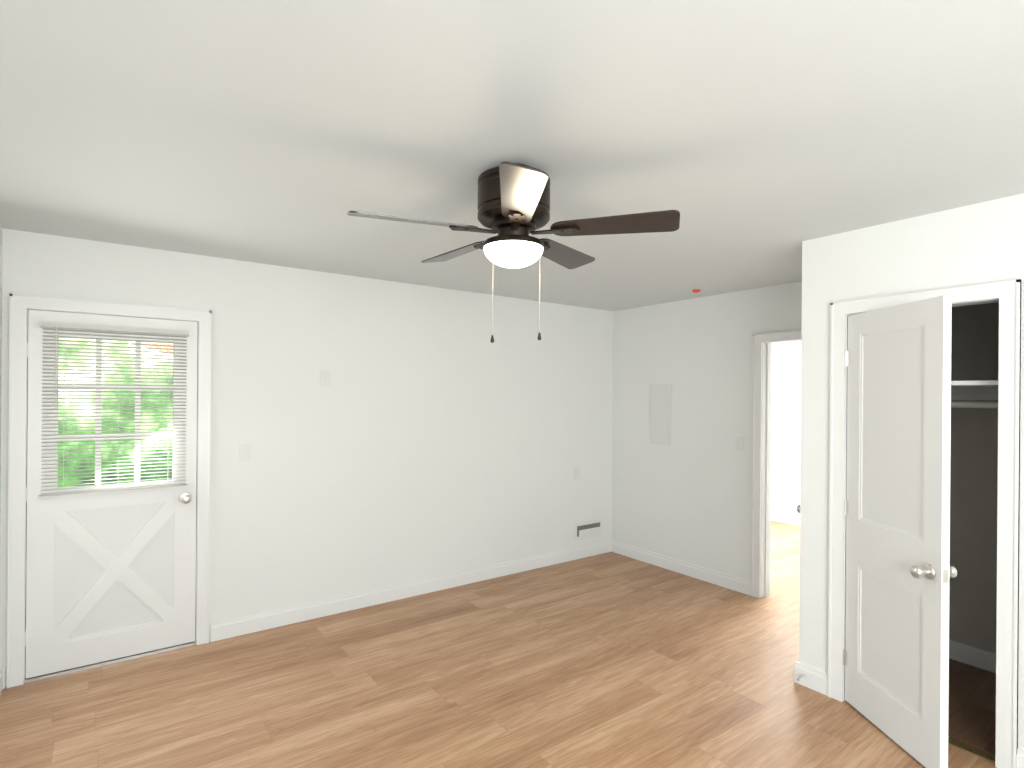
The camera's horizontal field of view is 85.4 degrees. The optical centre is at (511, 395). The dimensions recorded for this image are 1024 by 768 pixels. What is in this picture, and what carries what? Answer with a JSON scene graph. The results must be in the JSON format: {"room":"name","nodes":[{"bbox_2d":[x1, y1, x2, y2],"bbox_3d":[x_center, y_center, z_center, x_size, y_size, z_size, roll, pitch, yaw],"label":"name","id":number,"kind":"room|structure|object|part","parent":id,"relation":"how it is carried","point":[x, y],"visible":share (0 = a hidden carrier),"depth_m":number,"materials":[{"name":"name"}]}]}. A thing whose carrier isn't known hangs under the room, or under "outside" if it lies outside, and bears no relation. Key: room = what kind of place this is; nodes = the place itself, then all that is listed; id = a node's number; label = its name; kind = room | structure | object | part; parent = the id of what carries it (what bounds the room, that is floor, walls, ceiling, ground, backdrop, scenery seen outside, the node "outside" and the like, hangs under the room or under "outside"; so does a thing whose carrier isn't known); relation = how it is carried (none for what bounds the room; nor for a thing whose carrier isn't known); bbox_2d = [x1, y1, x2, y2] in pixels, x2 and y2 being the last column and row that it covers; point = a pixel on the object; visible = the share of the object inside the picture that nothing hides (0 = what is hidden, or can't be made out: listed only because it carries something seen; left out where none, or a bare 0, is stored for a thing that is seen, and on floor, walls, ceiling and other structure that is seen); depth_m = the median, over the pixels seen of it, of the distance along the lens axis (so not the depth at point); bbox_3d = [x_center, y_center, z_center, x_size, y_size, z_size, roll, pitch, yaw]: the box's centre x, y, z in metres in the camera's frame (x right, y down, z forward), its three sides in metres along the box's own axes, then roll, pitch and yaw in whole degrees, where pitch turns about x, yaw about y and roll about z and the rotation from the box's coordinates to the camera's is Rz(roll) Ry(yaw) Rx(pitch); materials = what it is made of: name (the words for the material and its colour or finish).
{"room":"empty living room","nodes":[
{"label":"empty living room","id":0,"kind":"room"},
{"bbox_2d":[0,225,2,518],"bbox_3d":[-0.908,0.348,0.362,0.120,2.440,6.290,0,0,-36],"label":"wall","id":1,"kind":"structure","parent":0,"point":[1,245],"depth_m":2.92,"materials":[{"name":"paint"}]},
{"bbox_2d":[0,669,2,694],"bbox_3d":[-0.893,1.513,0.444,0.016,0.110,6.154,0,0,-36],"label":"baseboard","id":2,"kind":"structure","parent":1,"relation":"attached to","point":[1,681],"depth_m":2.90,"materials":[{"name":"paint"}]},
{"bbox_2d":[0,228,612,686],"bbox_3d":[-0.879,0.348,4.345,4.850,2.440,0.120,0,0,-36],"label":"wall","id":3,"kind":"structure","parent":0,"point":[429,432],"depth_m":4.11,"materials":[{"name":"paint"}]},
{"bbox_2d":[0,667,4,688],"bbox_3d":[-2.703,1.499,2.942,0.024,0.110,0.016,0,0,-36],"label":"baseboard","id":4,"kind":"structure","parent":3,"relation":"attached to","point":[2,670],"depth_m":2.94,"materials":[{"name":"paint"}]},
{"bbox_2d":[6,294,211,688],"bbox_3d":[-2.335,0.537,3.288,0.843,2.040,0.120,0,0,-36],"label":"door frame","id":5,"kind":"structure","parent":3,"relation":"in","point":[26,461],"depth_m":3.08,"materials":[{"name":"paint"}]},
{"bbox_2d":[24,310,197,678],"bbox_3d":[-2.318,0.537,3.258,0.813,2.000,0.192,0,0,-36],"label":"door","id":6,"kind":"structure","parent":5,"relation":"attached to","point":[110,571],"depth_m":3.21,"materials":[{"name":"paint"}]},
{"bbox_2d":[25,641,195,682],"bbox_3d":[-2.342,1.549,3.286,0.809,0.016,0.124,0,0,-36],"label":"threshold","id":7,"kind":"object","parent":3,"relation":"in","point":[45,676],"depth_m":3.21,"materials":[{"name":"white wood"}]},
{"bbox_2d":[239,443,250,460],"bbox_3d":[-1.747,0.371,3.634,0.072,0.116,0.010,0,0,-36],"label":"light switch","id":8,"kind":"object","parent":3,"relation":"attached to","point":[244,451],"visible":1,"depth_m":3.63,"materials":[{"name":"white plastic"}]},
{"bbox_2d":[320,369,329,385],"bbox_3d":[-1.322,-0.125,3.934,0.072,0.116,0.019,0,0,-36],"label":"light switch","id":9,"kind":"object","parent":3,"relation":"attached to","point":[324,377],"visible":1,"depth_m":3.93,"materials":[{"name":"white plastic"}]},
{"bbox_2d":[210,540,611,641],"bbox_3d":[-0.448,1.516,4.580,3.621,0.110,0.016,0,0,-36],"label":"baseboard","id":10,"kind":"structure","parent":3,"relation":"attached to","point":[226,629],"depth_m":4.21,"materials":[{"name":"paint"}]},
{"bbox_2d":[574,467,579,478],"bbox_3d":[0.631,0.750,5.365,0.072,0.116,0.008,0,0,-36],"label":"outlet","id":11,"kind":"object","parent":3,"relation":"attached to","point":[576,472],"visible":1,"depth_m":5.36,"materials":[{"name":"white plastic"}]},
{"bbox_2d":[574,519,601,540],"bbox_3d":[0.752,1.319,5.449,0.370,0.170,0.020,0,0,-36],"label":"air vent","id":12,"kind":"object","parent":3,"relation":"in","point":[587,529],"visible":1,"depth_m":5.44,"materials":[{"name":"white plastic"}]},
{"bbox_2d":[0,520,996,767],"bbox_3d":[2.234,1.631,2.726,8.360,0.083,6.770,0,0,-36],"label":"floor","id":13,"kind":"structure","parent":0,"point":[610,660],"depth_m":2.93,"materials":[{"name":"brown wood"}]},
{"bbox_2d":[845,700,994,762],"bbox_3d":[1.939,1.587,2.662,0.063,0.006,0.610,0,0,-36],"label":"threshold","id":14,"kind":"object","parent":13,"relation":"on","point":[974,750],"visible":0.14,"depth_m":2.49,"materials":[{"name":"brown wood"}]},
{"bbox_2d":[0,0,1023,310],"bbox_3d":[2.254,-0.897,2.726,8.360,0.100,6.770,0,0,-36],"label":"ceiling","id":15,"kind":"structure","parent":0,"point":[754,142],"depth_m":1.78,"materials":[{"name":"paint"}]},
{"bbox_2d":[347,162,679,342],"bbox_3d":[-0.018,-0.533,2.169,1.213,0.664,1.170,0,0,-36],"label":"ceiling fan","id":16,"kind":"object","parent":15,"relation":"hanging from","point":[490,216],"depth_m":2.04,"materials":[{"name":"brown wood"}]},
{"bbox_3d":[-0.315,-0.633,2.025,0.545,0.037,0.140,0,0,-21],"label":"fan blade","id":17,"kind":"part","parent":16,"relation":"part of","materials":[{"name":"brown wood"}]},
{"bbox_3d":[-0.207,-0.632,2.414,0.140,0.037,0.545,0,0,-39],"label":"fan blade","id":18,"kind":"part","parent":16,"relation":"part of","materials":[{"name":"brown wood"}]},
{"bbox_3d":[-0.074,-0.391,2.136,0.014,0.379,0.014,0,0,39],"label":"fan pull chain","id":19,"kind":"part","parent":16,"relation":"part of","materials":[{"name":"metal"}]},
{"bbox_2d":[483,240,542,267],"bbox_3d":[0.005,-0.532,2.145,0.232,0.072,0.232,0,0,-36],"label":"globe","id":20,"kind":"object","parent":16,"relation":"attached to","point":[513,254],"visible":1,"depth_m":2.07},
{"bbox_3d":[0.021,-0.630,1.803,0.140,0.037,0.545,0,0,-3],"label":"fan blade","id":21,"kind":"part","parent":16,"relation":"part of","materials":[{"name":"brown wood"}]},
{"bbox_3d":[0.107,-0.395,2.122,0.014,0.369,0.014,0,0,39],"label":"fan pull chain","id":22,"kind":"part","parent":16,"relation":"part of","materials":[{"name":"metal"}]},
{"bbox_3d":[0.195,-0.628,2.432,0.140,0.037,0.545,0,0,33],"label":"fan blade","id":23,"kind":"part","parent":16,"relation":"part of","materials":[{"name":"brown wood"}]},
{"bbox_3d":[0.336,-0.627,2.054,0.545,0.037,0.140,0,0,15],"label":"fan blade","id":24,"kind":"part","parent":16,"relation":"part of","materials":[{"name":"brown wood"}]},
{"bbox_2d":[770,344,772,519],"bbox_3d":[2.252,0.373,6.397,2.630,2.440,0.100,0,0,-36],"label":"wall","id":25,"kind":"structure","parent":0,"point":[771,425],"depth_m":7.12,"materials":[{"name":"paint"}]},
{"bbox_2d":[772,342,800,516],"bbox_3d":[4.415,0.390,5.744,0.100,2.440,3.700,0,0,-36],"label":"wall","id":26,"kind":"structure","parent":0,"point":[786,439],"depth_m":6.98,"materials":[{"name":"paint"}]},
{"bbox_2d":[771,512,799,525],"bbox_3d":[4.359,1.554,5.710,0.016,0.110,3.500,0,0,-36],"label":"baseboard","id":27,"kind":"structure","parent":26,"relation":"attached to","point":[785,518],"depth_m":6.97,"materials":[{"name":"paint"}]},
{"bbox_2d":[611,281,998,652],"bbox_3d":[2.117,0.372,4.241,0.125,2.440,3.570,0,0,-36],"label":"wall","id":28,"kind":"structure","parent":0,"point":[686,496],"depth_m":4.65,"materials":[{"name":"paint"}]},
{"bbox_2d":[611,541,750,595],"bbox_3d":[1.460,1.532,5.021,0.016,0.110,1.513,0,0,-36],"label":"baseboard","id":29,"kind":"structure","parent":28,"relation":"attached to","point":[737,584],"depth_m":4.91,"materials":[{"name":"paint"}]},
{"bbox_2d":[735,436,743,450],"bbox_3d":[1.847,0.390,4.505,0.010,0.116,0.072,0,0,-36],"label":"light switch","id":30,"kind":"object","parent":28,"relation":"attached to","point":[739,443],"visible":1,"depth_m":4.50,"materials":[{"name":"white plastic"}]},
{"bbox_2d":[769,344,771,594],"bbox_3d":[2.288,0.556,4.128,0.021,2.074,0.893,0,0,-36],"label":"door frame","id":31,"kind":"structure","parent":28,"relation":"attached to","point":[770,470],"depth_m":4.43,"materials":[{"name":"paint"}]},
{"bbox_2d":[751,330,801,597],"bbox_3d":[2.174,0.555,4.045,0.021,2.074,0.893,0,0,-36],"label":"door frame","id":32,"kind":"structure","parent":28,"relation":"attached to","point":[759,340],"depth_m":4.37,"materials":[{"name":"paint"}]},
{"bbox_2d":[949,640,995,672],"bbox_3d":[2.793,1.542,3.178,0.016,0.110,1.045,0,0,-36],"label":"baseboard","id":33,"kind":"structure","parent":28,"relation":"attached to","point":[974,656],"depth_m":3.27,"materials":[{"name":"paint"}]},
{"bbox_2d":[799,193,1023,749],"bbox_3d":[2.738,0.377,1.587,0.100,2.440,3.745,0,0,-36],"label":"wall","id":34,"kind":"structure","parent":0,"point":[822,274],"depth_m":2.99,"materials":[{"name":"paint"}]},
{"bbox_2d":[794,661,827,695],"bbox_3d":[1.624,1.533,3.008,0.016,0.110,0.178,0,0,-36],"label":"baseboard","id":35,"kind":"structure","parent":34,"relation":"attached to","point":[815,679],"depth_m":3.00,"materials":[{"name":"paint"}]},
{"bbox_2d":[1017,748,1023,767],"bbox_3d":[2.951,1.543,1.183,0.016,0.110,2.831,0,0,-36],"label":"baseboard","id":36,"kind":"structure","parent":34,"relation":"attached to","point":[1020,758],"depth_m":2.32,"materials":[{"name":"paint"}]},
{"bbox_2d":[844,198,1004,300],"bbox_3d":[1.962,-0.642,2.666,0.100,0.416,0.644,0,0,-36],"label":"wall","id":37,"kind":"structure","parent":0,"point":[958,247],"depth_m":2.60,"materials":[{"name":"paint"}]},
{"bbox_2d":[828,279,1020,767],"bbox_3d":[1.944,0.551,2.660,0.121,2.078,0.752,0,0,-36],"label":"door frame","id":38,"kind":"structure","parent":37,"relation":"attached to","point":[974,302],"depth_m":2.37,"materials":[{"name":"paint"}]},
{"bbox_2d":[843,295,956,767],"bbox_3d":[1.767,0.583,2.584,0.182,1.990,0.609,0,0,-3],"label":"closet door","id":39,"kind":"structure","parent":38,"relation":"attached to","point":[901,571],"depth_m":2.51,"materials":[{"name":"paint"}]},
{"label":"outside","id":40,"kind":"structure","parent":0,"visible":0},
{"bbox_2d":[58,338,172,487],"bbox_3d":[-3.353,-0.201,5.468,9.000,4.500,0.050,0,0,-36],"label":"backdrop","id":41,"kind":"structure","parent":40,"point":[146,472],"depth_m":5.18,"materials":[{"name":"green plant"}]},
{"bbox_3d":[2.120,0.372,3.326,0.945,2.440,0.005,0,0,-36],"label":"liner","id":42,"kind":"object","parent":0,"visible":0},
{"bbox_2d":[951,388,997,399],"bbox_3d":[2.437,-0.011,2.910,0.924,0.070,1.035,0,0,-36],"label":"cleats","id":43,"kind":"object","parent":42,"relation":"attached to","point":[974,393],"depth_m":3.27,"materials":[{"name":"paint"}]},
{"bbox_2d":[951,380,997,387],"bbox_3d":[2.391,-0.056,2.877,0.810,0.020,1.045,0,0,-36],"label":"closet shelf","id":44,"kind":"object","parent":43,"relation":"on","point":[977,384],"visible":0.33,"depth_m":2.60,"materials":[{"name":"paint"}]},
{"bbox_2d":[951,402,997,407],"bbox_3d":[2.410,0.049,2.892,0.031,0.032,1.005,0,0,-36],"label":"rail","id":45,"kind":"object","parent":43,"relation":"attached to","point":[974,404],"visible":0.33,"depth_m":2.88,"materials":[{"name":"metal"}]}
]}

